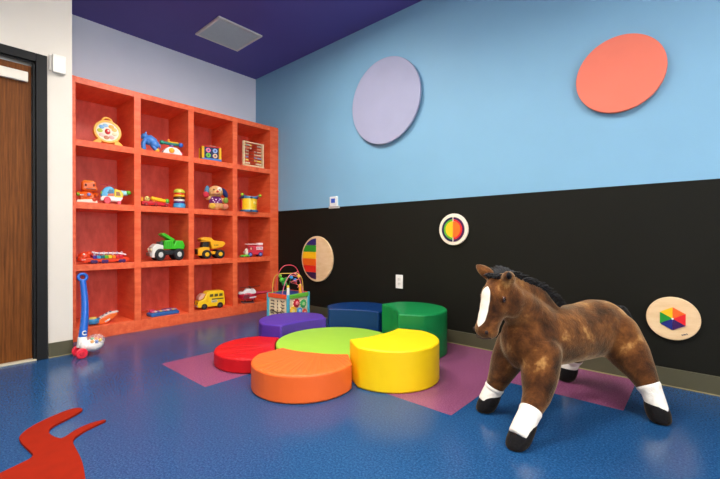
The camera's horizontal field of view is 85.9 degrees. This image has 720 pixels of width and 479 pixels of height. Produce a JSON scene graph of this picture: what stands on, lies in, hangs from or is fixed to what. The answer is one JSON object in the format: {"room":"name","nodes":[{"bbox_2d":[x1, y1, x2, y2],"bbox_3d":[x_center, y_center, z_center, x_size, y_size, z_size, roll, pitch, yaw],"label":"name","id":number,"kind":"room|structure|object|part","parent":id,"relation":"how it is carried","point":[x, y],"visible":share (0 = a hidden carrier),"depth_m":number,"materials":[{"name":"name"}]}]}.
{"room":"children's playroom","nodes":[
{"label":"children's playroom","id":0,"kind":"room"},
{"bbox_2d":[0,0,72,342],"bbox_3d":[-3.549,-0.571,1.910,0.940,2.943,3.290,0,0,41],"label":"wall","id":1,"kind":"structure","parent":0,"point":[43,27],"depth_m":2.76,"materials":[{"name":"beige paint"}]},
{"bbox_2d":[0,59,31,363],"bbox_3d":[-2.558,-0.185,2.352,0.108,2.024,0.866,0,0,41],"label":"door","id":2,"kind":"structure","parent":1,"relation":"in","point":[15,78],"depth_m":2.62,"materials":[{"name":"brown wood"}]},
{"bbox_3d":[-2.528,-1.112,2.375,0.026,0.067,0.746,0,0,41],"label":"closer rail","id":3,"kind":"part","parent":2,"relation":"part of","materials":[{"name":"metal"}]},
{"bbox_2d":[0,358,36,366],"bbox_3d":[-2.589,0.833,2.383,0.160,0.011,0.902,0,0,41],"label":"trim","id":4,"kind":"structure","parent":1,"relation":"attached to","point":[31,359],"depth_m":2.60,"materials":[{"name":"metal"}]},
{"bbox_2d":[0,43,47,360],"bbox_3d":[-2.591,-0.222,2.378,0.158,2.122,1.030,0,0,41],"label":"trim","id":5,"kind":"structure","parent":1,"relation":"attached to","point":[38,62],"depth_m":2.68,"materials":[{"name":"black paint"}]},
{"bbox_2d":[49,54,65,74],"bbox_3d":[-2.153,-1.248,2.752,0.032,0.128,0.094,0,0,41],"label":"wall sensor","id":6,"kind":"object","parent":1,"relation":"attached to","point":[57,63],"visible":1,"depth_m":2.74,"materials":[{"name":"plastic"}]},
{"bbox_3d":[-2.188,-1.252,2.730,0.008,0.118,0.016,0,0,41],"label":"mounting plate","id":7,"kind":"part","parent":6,"relation":"part of","materials":[{"name":"plastic"}]},
{"bbox_2d":[48,339,72,357],"bbox_3d":[-2.149,0.785,2.778,0.016,0.104,0.142,0,0,41],"label":"baseboard","id":8,"kind":"structure","parent":1,"relation":"attached to","point":[62,348],"depth_m":2.77,"materials":[{"name":"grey rubber"}]},
{"bbox_2d":[72,14,255,122],"bbox_3d":[-2.076,-0.580,4.211,0.100,2.943,2.110,0,0,41],"label":"wall","id":9,"kind":"structure","parent":0,"point":[100,53],"depth_m":4.06,"materials":[{"name":"grey paint"}]},
{"bbox_2d":[72,0,421,78],"bbox_3d":[-0.654,-2.076,0.753,6.800,0.080,5.600,0,0,41],"label":"ceiling","id":10,"kind":"structure","parent":0,"point":[290,30],"depth_m":3.62,"materials":[{"name":"paint"}]},
{"bbox_2d":[195,16,261,51],"bbox_3d":[-1.308,-2.042,3.861,0.466,0.016,0.466,0,0,41],"label":"ceiling vent","id":11,"kind":"object","parent":10,"relation":"in","point":[222,31],"visible":1,"depth_m":3.84,"materials":[{"name":"metal"}]},
{"bbox_2d":[0,310,719,478],"bbox_3d":[-0.655,0.876,0.766,6.600,0.060,5.400,0,0,41],"label":"floor","id":12,"kind":"structure","parent":0,"point":[166,407],"depth_m":1.75,"materials":[{"name":"blue plastic"}]},
{"bbox_2d":[0,408,105,478],"bbox_3d":[-1.196,0.839,1.384,0.425,0.010,1.119,0,0,-29],"label":"floor mat","id":13,"kind":"object","parent":12,"relation":"on","point":[52,457],"visible":1,"depth_m":1.50,"materials":[{"name":"red rubber"}]},
{"bbox_2d":[71,272,103,358],"bbox_3d":[-2.005,0.543,2.837,0.271,0.587,0.190,0,0,41],"label":"toy","id":14,"kind":"object","parent":12,"relation":"on","point":[83,346],"visible":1,"depth_m":2.80,"materials":[{"name":"plastic"}]},
{"bbox_2d":[72,75,277,341],"bbox_3d":[-1.858,-0.252,4.020,0.477,2.167,2.103,0,0,41],"label":"bookcase","id":15,"kind":"object","parent":12,"relation":"on","point":[134,287],"visible":0.65,"depth_m":3.90,"materials":[{"name":"orange wood"}]},
{"bbox_3d":[-2.523,-0.248,3.268,0.477,2.167,0.095,0,0,41],"label":"panel","id":16,"kind":"part","parent":15,"relation":"part of","materials":[{"name":"orange wood"}]},
{"bbox_2d":[76,180,98,202],"bbox_3d":[-2.304,-0.403,3.263,0.158,0.189,0.114,0,0,-39],"label":"robot","id":17,"kind":"object","parent":15,"relation":"on","point":[88,187],"visible":0.98,"depth_m":3.24},
{"bbox_2d":[76,251,128,263],"bbox_3d":[-2.229,0.151,3.352,0.102,0.106,0.392,0,0,41],"label":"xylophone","id":18,"kind":"object","parent":15,"relation":"on","point":[85,257],"visible":1,"depth_m":3.31,"materials":[{"name":"plastic"}]},
{"bbox_2d":[88,310,117,324],"bbox_3d":[-2.242,0.680,3.363,0.099,0.101,0.239,0,0,41],"label":"guitar","id":19,"kind":"object","parent":15,"relation":"on","point":[105,318],"visible":0.95,"depth_m":3.35,"materials":[{"name":"plastic"}]},
{"bbox_2d":[92,117,122,145],"bbox_3d":[-2.214,-0.951,3.386,0.225,0.257,0.080,0,0,-41],"label":"clock","id":20,"kind":"object","parent":15,"relation":"in","point":[104,131],"visible":0.95,"depth_m":3.37,"materials":[{"name":"plastic"}]},
{"bbox_2d":[96,122,118,140],"bbox_3d":[-2.203,-0.941,3.373,0.166,0.165,0.031,0,0,-41],"label":"clock face","id":21,"kind":"object","parent":20,"relation":"attached to","point":[105,131],"depth_m":3.37,"materials":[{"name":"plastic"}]},
{"bbox_2d":[98,184,130,203],"bbox_3d":[-2.168,-0.396,3.423,0.248,0.173,0.096,0,0,-41],"label":"helicopter","id":22,"kind":"object","parent":15,"relation":"on","point":[108,194],"visible":0.97,"depth_m":3.38,"materials":[{"name":"plastic"}]},
{"bbox_2d":[141,132,160,151],"bbox_3d":[-1.969,-0.915,3.631,0.175,0.183,0.092,0,0,-29],"label":"animal","id":23,"kind":"object","parent":15,"relation":"on","point":[150,140],"visible":0.86,"depth_m":3.60},
{"bbox_2d":[141,196,169,206],"bbox_3d":[-1.947,-0.359,3.671,0.094,0.098,0.261,0,0,41],"label":"toy","id":24,"kind":"object","parent":15,"relation":"on","point":[161,202],"visible":0.95,"depth_m":3.65,"materials":[{"name":"plastic"}]},
{"bbox_3d":[-2.039,-0.267,4.166,0.012,2.097,1.910,0,0,41],"label":"panel","id":25,"kind":"part","parent":15,"relation":"part of","materials":[{"name":"orange wood"}]},
{"bbox_2d":[146,308,178,316],"bbox_3d":[-1.910,0.700,3.748,0.110,0.057,0.266,0,0,37],"label":"keyboard","id":26,"kind":"object","parent":15,"relation":"on","point":[167,311],"visible":1,"depth_m":3.70,"materials":[{"name":"plastic"}]},
{"bbox_2d":[146,233,184,260],"bbox_3d":[-1.892,0.069,3.765,0.172,0.267,0.318,0,0,44],"label":"dump truck","id":27,"kind":"object","parent":15,"relation":"on","point":[155,251],"visible":1,"depth_m":3.73,"materials":[{"name":"plastic"}]},
{"bbox_3d":[-1.887,-0.019,3.769,0.110,0.090,0.123,0,0,44],"label":"tipping lid","id":28,"kind":"part","parent":27,"relation":"part of","materials":[{"name":"plastic"}]},
{"bbox_2d":[159,139,182,154],"bbox_3d":[-1.838,-0.900,3.773,0.218,0.152,0.114,0,0,-43],"label":"toy","id":29,"kind":"object","parent":15,"relation":"on","point":[170,149],"visible":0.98,"depth_m":3.75,"materials":[{"name":"plastic"}]},
{"bbox_3d":[-1.866,0.780,4.017,0.476,0.104,1.910,0,0,41],"label":"panel","id":30,"kind":"part","parent":15,"relation":"part of","materials":[{"name":"orange wood"}]},
{"bbox_3d":[-1.865,-1.308,4.008,0.476,0.051,1.910,0,0,41],"label":"panel","id":31,"kind":"part","parent":15,"relation":"part of","materials":[{"name":"orange wood"}]},
{"bbox_3d":[-1.861,-0.798,4.007,0.466,0.054,1.910,0,0,41],"label":"shelf","id":32,"kind":"part","parent":15,"relation":"part of","materials":[{"name":"orange wood"}]},
{"bbox_3d":[-1.861,-0.284,4.010,0.466,0.054,1.910,0,0,41],"label":"shelf","id":33,"kind":"part","parent":15,"relation":"part of","materials":[{"name":"orange wood"}]},
{"bbox_3d":[-1.862,0.229,4.012,0.466,0.054,1.910,0,0,41],"label":"shelf","id":34,"kind":"part","parent":15,"relation":"part of","materials":[{"name":"orange wood"}]},
{"bbox_2d":[173,189,184,207],"bbox_3d":[-1.796,-0.407,3.841,0.112,0.193,0.112,0,0,41],"label":"stacking toy","id":35,"kind":"object","parent":15,"relation":"on","point":[179,196],"visible":0.93,"depth_m":3.80,"materials":[{"name":"plastic"}]},
{"bbox_2d":[194,289,224,309],"bbox_3d":[-1.597,0.636,4.103,0.289,0.182,0.138,0,0,-41],"label":"bus","id":36,"kind":"object","parent":15,"relation":"on","point":[208,298],"visible":1,"depth_m":4.06,"materials":[{"name":"plastic"}]},
{"bbox_2d":[195,237,224,258],"bbox_3d":[-1.593,0.088,4.103,0.287,0.226,0.166,0,0,-41],"label":"dump truck","id":37,"kind":"object","parent":15,"relation":"on","point":[207,243],"visible":1,"depth_m":4.05,"materials":[{"name":"plastic"}]},
{"bbox_2d":[195,247,209,255],"bbox_3d":[-1.654,0.121,4.052,0.120,0.090,0.104,0,0,-41],"label":"hood","id":38,"kind":"object","parent":37,"relation":"attached to","point":[200,251],"depth_m":4.00,"materials":[{"name":"plastic"}]},
{"bbox_2d":[199,145,221,161],"bbox_3d":[-1.591,-0.907,4.101,0.200,0.163,0.156,0,0,-35],"label":"toy","id":39,"kind":"object","parent":15,"relation":"on","point":[205,152],"visible":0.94,"depth_m":4.05,"materials":[{"name":"plastic"}]},
{"bbox_2d":[203,186,228,209],"bbox_3d":[-1.537,-0.445,4.115,0.264,0.266,0.194,0,0,-29],"label":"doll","id":40,"kind":"object","parent":15,"relation":"on","point":[215,192],"visible":1,"depth_m":4.09},
{"bbox_2d":[240,248,249,256],"bbox_3d":[-1.305,0.150,4.369,0.106,0.100,0.060,0,0,-39],"label":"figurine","id":41,"kind":"object","parent":15,"relation":"on","point":[246,249],"visible":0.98,"depth_m":4.36,"materials":[{"name":"plastic"}]},
{"bbox_2d":[240,193,261,211],"bbox_3d":[-1.268,-0.416,4.409,0.244,0.206,0.213,0,0,-39],"label":"drum","id":42,"kind":"object","parent":15,"relation":"on","point":[247,203],"visible":0.91,"depth_m":4.33,"materials":[{"name":"plastic"}]},
{"bbox_2d":[242,140,263,167],"bbox_3d":[-1.225,-0.969,4.432,0.050,0.283,0.268,0,0,41],"label":"abacus","id":43,"kind":"object","parent":15,"relation":"on","point":[261,146],"visible":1,"depth_m":4.42,"materials":[{"name":"brown wood"}]},
{"bbox_3d":[-1.308,-0.968,4.338,0.030,0.283,0.018,0,0,41],"label":"post","id":44,"kind":"part","parent":43,"relation":"part of","materials":[{"name":"brown wood"}]},
{"bbox_3d":[-1.225,-1.103,4.431,0.028,0.013,0.265,0,0,41],"label":"rail","id":45,"kind":"part","parent":43,"relation":"part of","materials":[{"name":"brown wood"}]},
{"bbox_3d":[-1.225,-0.838,4.432,0.050,0.017,0.265,0,0,41],"label":"rail","id":46,"kind":"part","parent":43,"relation":"part of","materials":[{"name":"brown wood"}]},
{"bbox_3d":[-1.142,-0.969,4.526,0.030,0.283,0.018,0,0,41],"label":"post","id":47,"kind":"part","parent":43,"relation":"part of","materials":[{"name":"brown wood"}]},
{"bbox_2d":[243,243,262,256],"bbox_3d":[-1.249,0.119,4.509,0.223,0.161,0.126,0,0,-35],"label":"fire engine","id":48,"kind":"object","parent":15,"relation":"on","point":[252,250],"visible":0.91,"depth_m":4.48,"materials":[{"name":"plastic"}]},
{"bbox_2d":[238,285,273,302],"bbox_3d":[-1.203,0.633,4.472,0.415,0.185,0.166,0,0,-22],"label":"helicopter","id":49,"kind":"object","parent":15,"relation":"on","point":[250,293],"visible":0.97,"depth_m":4.40,"materials":[{"name":"plastic"}]},
{"bbox_3d":[-1.199,-0.254,4.766,0.477,2.167,0.114,0,0,41],"label":"panel","id":50,"kind":"part","parent":15,"relation":"part of","materials":[{"name":"orange wood"}]},
{"bbox_2d":[214,336,278,373],"bbox_3d":[-0.781,0.791,2.683,0.435,0.094,0.580,0,0,-12],"label":"seat","id":51,"kind":"object","parent":12,"relation":"on","point":[233,356],"visible":0.76,"depth_m":2.57,"materials":[{"name":"red leather"}]},
{"bbox_2d":[267,265,309,315],"bbox_3d":[-0.700,0.539,3.782,0.299,0.588,0.297,0,0,35],"label":"cube","id":52,"kind":"object","parent":12,"relation":"on","point":[283,301],"visible":0.77,"depth_m":3.72,"materials":[{"name":"wood"}]},
{"bbox_3d":[-0.889,0.675,3.751,0.024,0.318,0.024,0,0,35],"label":"corner post","id":53,"kind":"part","parent":52,"relation":"part of","materials":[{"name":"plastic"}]},
{"bbox_3d":[-0.783,0.536,3.667,0.255,0.040,0.013,0,0,35],"label":"rail","id":54,"kind":"part","parent":52,"relation":"part of","materials":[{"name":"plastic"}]},
{"bbox_3d":[-0.776,0.682,3.676,0.251,0.243,0.009,0,0,35],"label":"panel","id":55,"kind":"part","parent":52,"relation":"part of","materials":[{"name":"beige wood"}]},
{"bbox_3d":[-0.669,0.675,3.594,0.024,0.318,0.024,0,0,35],"label":"corner post","id":56,"kind":"part","parent":52,"relation":"part of","materials":[{"name":"plastic"}]},
{"bbox_3d":[-0.594,0.682,3.707,0.009,0.243,0.251,0,0,35],"label":"gear panel","id":57,"kind":"part","parent":52,"relation":"part of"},
{"bbox_3d":[-0.585,0.536,3.700,0.013,0.040,0.255,0,0,35],"label":"rail","id":58,"kind":"part","parent":52,"relation":"part of","materials":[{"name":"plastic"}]},
{"bbox_3d":[-0.511,0.674,3.815,0.024,0.318,0.024,0,0,35],"label":"corner post","id":59,"kind":"part","parent":52,"relation":"part of","materials":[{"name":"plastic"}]},
{"bbox_2d":[259,312,325,338],"bbox_3d":[-0.593,0.748,3.273,0.580,0.176,0.435,0,0,-42],"label":"seat","id":60,"kind":"object","parent":12,"relation":"on","point":[280,325],"visible":0.59,"depth_m":3.15,"materials":[{"name":"purple leather"}]},
{"bbox_2d":[251,348,351,403],"bbox_3d":[-0.351,0.766,2.193,0.597,0.148,0.448,0,0,18],"label":"seat","id":61,"kind":"object","parent":12,"relation":"on","point":[282,375],"visible":1,"depth_m":2.04,"materials":[{"name":"orange leather"}]},
{"bbox_2d":[276,327,383,357],"bbox_3d":[-0.180,0.786,2.819,0.848,0.104,0.848,0,0,41],"label":"pouf","id":62,"kind":"object","parent":12,"relation":"on","point":[326,340],"visible":0.38,"depth_m":2.83,"materials":[{"name":"leather"}]},
{"bbox_2d":[328,302,381,332],"bbox_3d":[0.008,0.710,3.412,0.580,0.250,0.435,0,0,18],"label":"seat","id":63,"kind":"object","parent":12,"relation":"on","point":[364,315],"visible":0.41,"depth_m":3.25,"materials":[{"name":"blue leather"}]},
{"bbox_2d":[350,328,438,393],"bbox_3d":[0.243,0.723,2.336,0.580,0.234,0.435,0,0,-42],"label":"seat","id":64,"kind":"object","parent":12,"relation":"on","point":[398,361],"visible":0.98,"depth_m":2.15,"materials":[{"name":"yellow leather"}]},
{"bbox_2d":[382,302,446,357],"bbox_3d":[0.434,0.678,2.945,0.435,0.320,0.580,0,0,-12],"label":"seat","id":65,"kind":"object","parent":12,"relation":"on","point":[427,317],"visible":0.68,"depth_m":2.76,"materials":[{"name":"green leather"}]},
{"bbox_2d":[473,264,671,451],"bbox_3d":[0.998,0.481,1.896,1.056,0.722,0.612,0,0,-25],"label":"horse","id":66,"kind":"object","parent":12,"relation":"on","point":[546,339],"visible":1,"depth_m":1.75},
{"bbox_2d":[256,0,719,376],"bbox_3d":[1.166,-0.573,2.821,6.800,2.943,0.100,0,0,41],"label":"wall","id":67,"kind":"structure","parent":0,"point":[622,208],"depth_m":2.80,"materials":[{"name":"blue paint"}]},
{"bbox_2d":[302,236,333,281],"bbox_3d":[-0.466,0.210,4.182,0.492,0.492,0.026,0,0,41],"label":"puzzle","id":68,"kind":"object","parent":67,"relation":"attached to","point":[317,253],"visible":1,"depth_m":4.16,"materials":[{"name":"brown wood"}]},
{"bbox_2d":[329,196,339,208],"bbox_3d":[-0.272,-0.384,4.011,0.150,0.124,0.026,0,0,41],"label":"thermostat","id":69,"kind":"object","parent":67,"relation":"attached to","point":[333,200],"visible":1,"depth_m":4.00,"materials":[{"name":"plastic"}]},
{"bbox_2d":[352,56,421,144],"bbox_3d":[0.230,-1.269,3.550,0.784,0.784,0.038,0,0,41],"label":"disc","id":70,"kind":"object","parent":67,"relation":"attached to","point":[387,98],"visible":1,"depth_m":3.52,"materials":[{"name":"fabric"}]},
{"bbox_2d":[396,275,402,288],"bbox_3d":[0.352,0.378,3.471,0.076,0.122,0.010,0,0,41],"label":"wall outlet","id":71,"kind":"object","parent":67,"relation":"attached to","point":[399,278],"visible":1,"depth_m":3.46,"materials":[{"name":"plastic"}]},
{"bbox_2d":[439,214,468,244],"bbox_3d":[0.752,-0.081,3.106,0.254,0.254,0.024,0,0,41],"label":"puzzle","id":72,"kind":"object","parent":67,"relation":"attached to","point":[454,228],"visible":1,"depth_m":3.09,"materials":[{"name":"beige paint"}]},
{"bbox_2d":[310,305,719,396],"bbox_3d":[1.322,0.787,2.611,6.080,0.104,0.016,0,0,41],"label":"baseboard","id":73,"kind":"structure","parent":67,"relation":"attached to","point":[670,377],"depth_m":2.37,"materials":[{"name":"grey rubber"}]},
{"bbox_2d":[576,33,667,113],"bbox_3d":[1.581,-1.006,2.358,0.464,0.464,0.038,0,0,41],"label":"disc","id":74,"kind":"object","parent":67,"relation":"attached to","point":[624,71],"visible":1,"depth_m":2.33,"materials":[{"name":"fabric"}]},
{"bbox_2d":[646,297,700,339],"bbox_3d":[1.779,0.449,2.199,0.244,0.244,0.026,0,0,41],"label":"puzzle","id":75,"kind":"object","parent":67,"relation":"attached to","point":[672,318],"visible":1,"depth_m":2.19,"materials":[{"name":"brown wood"}]}
]}

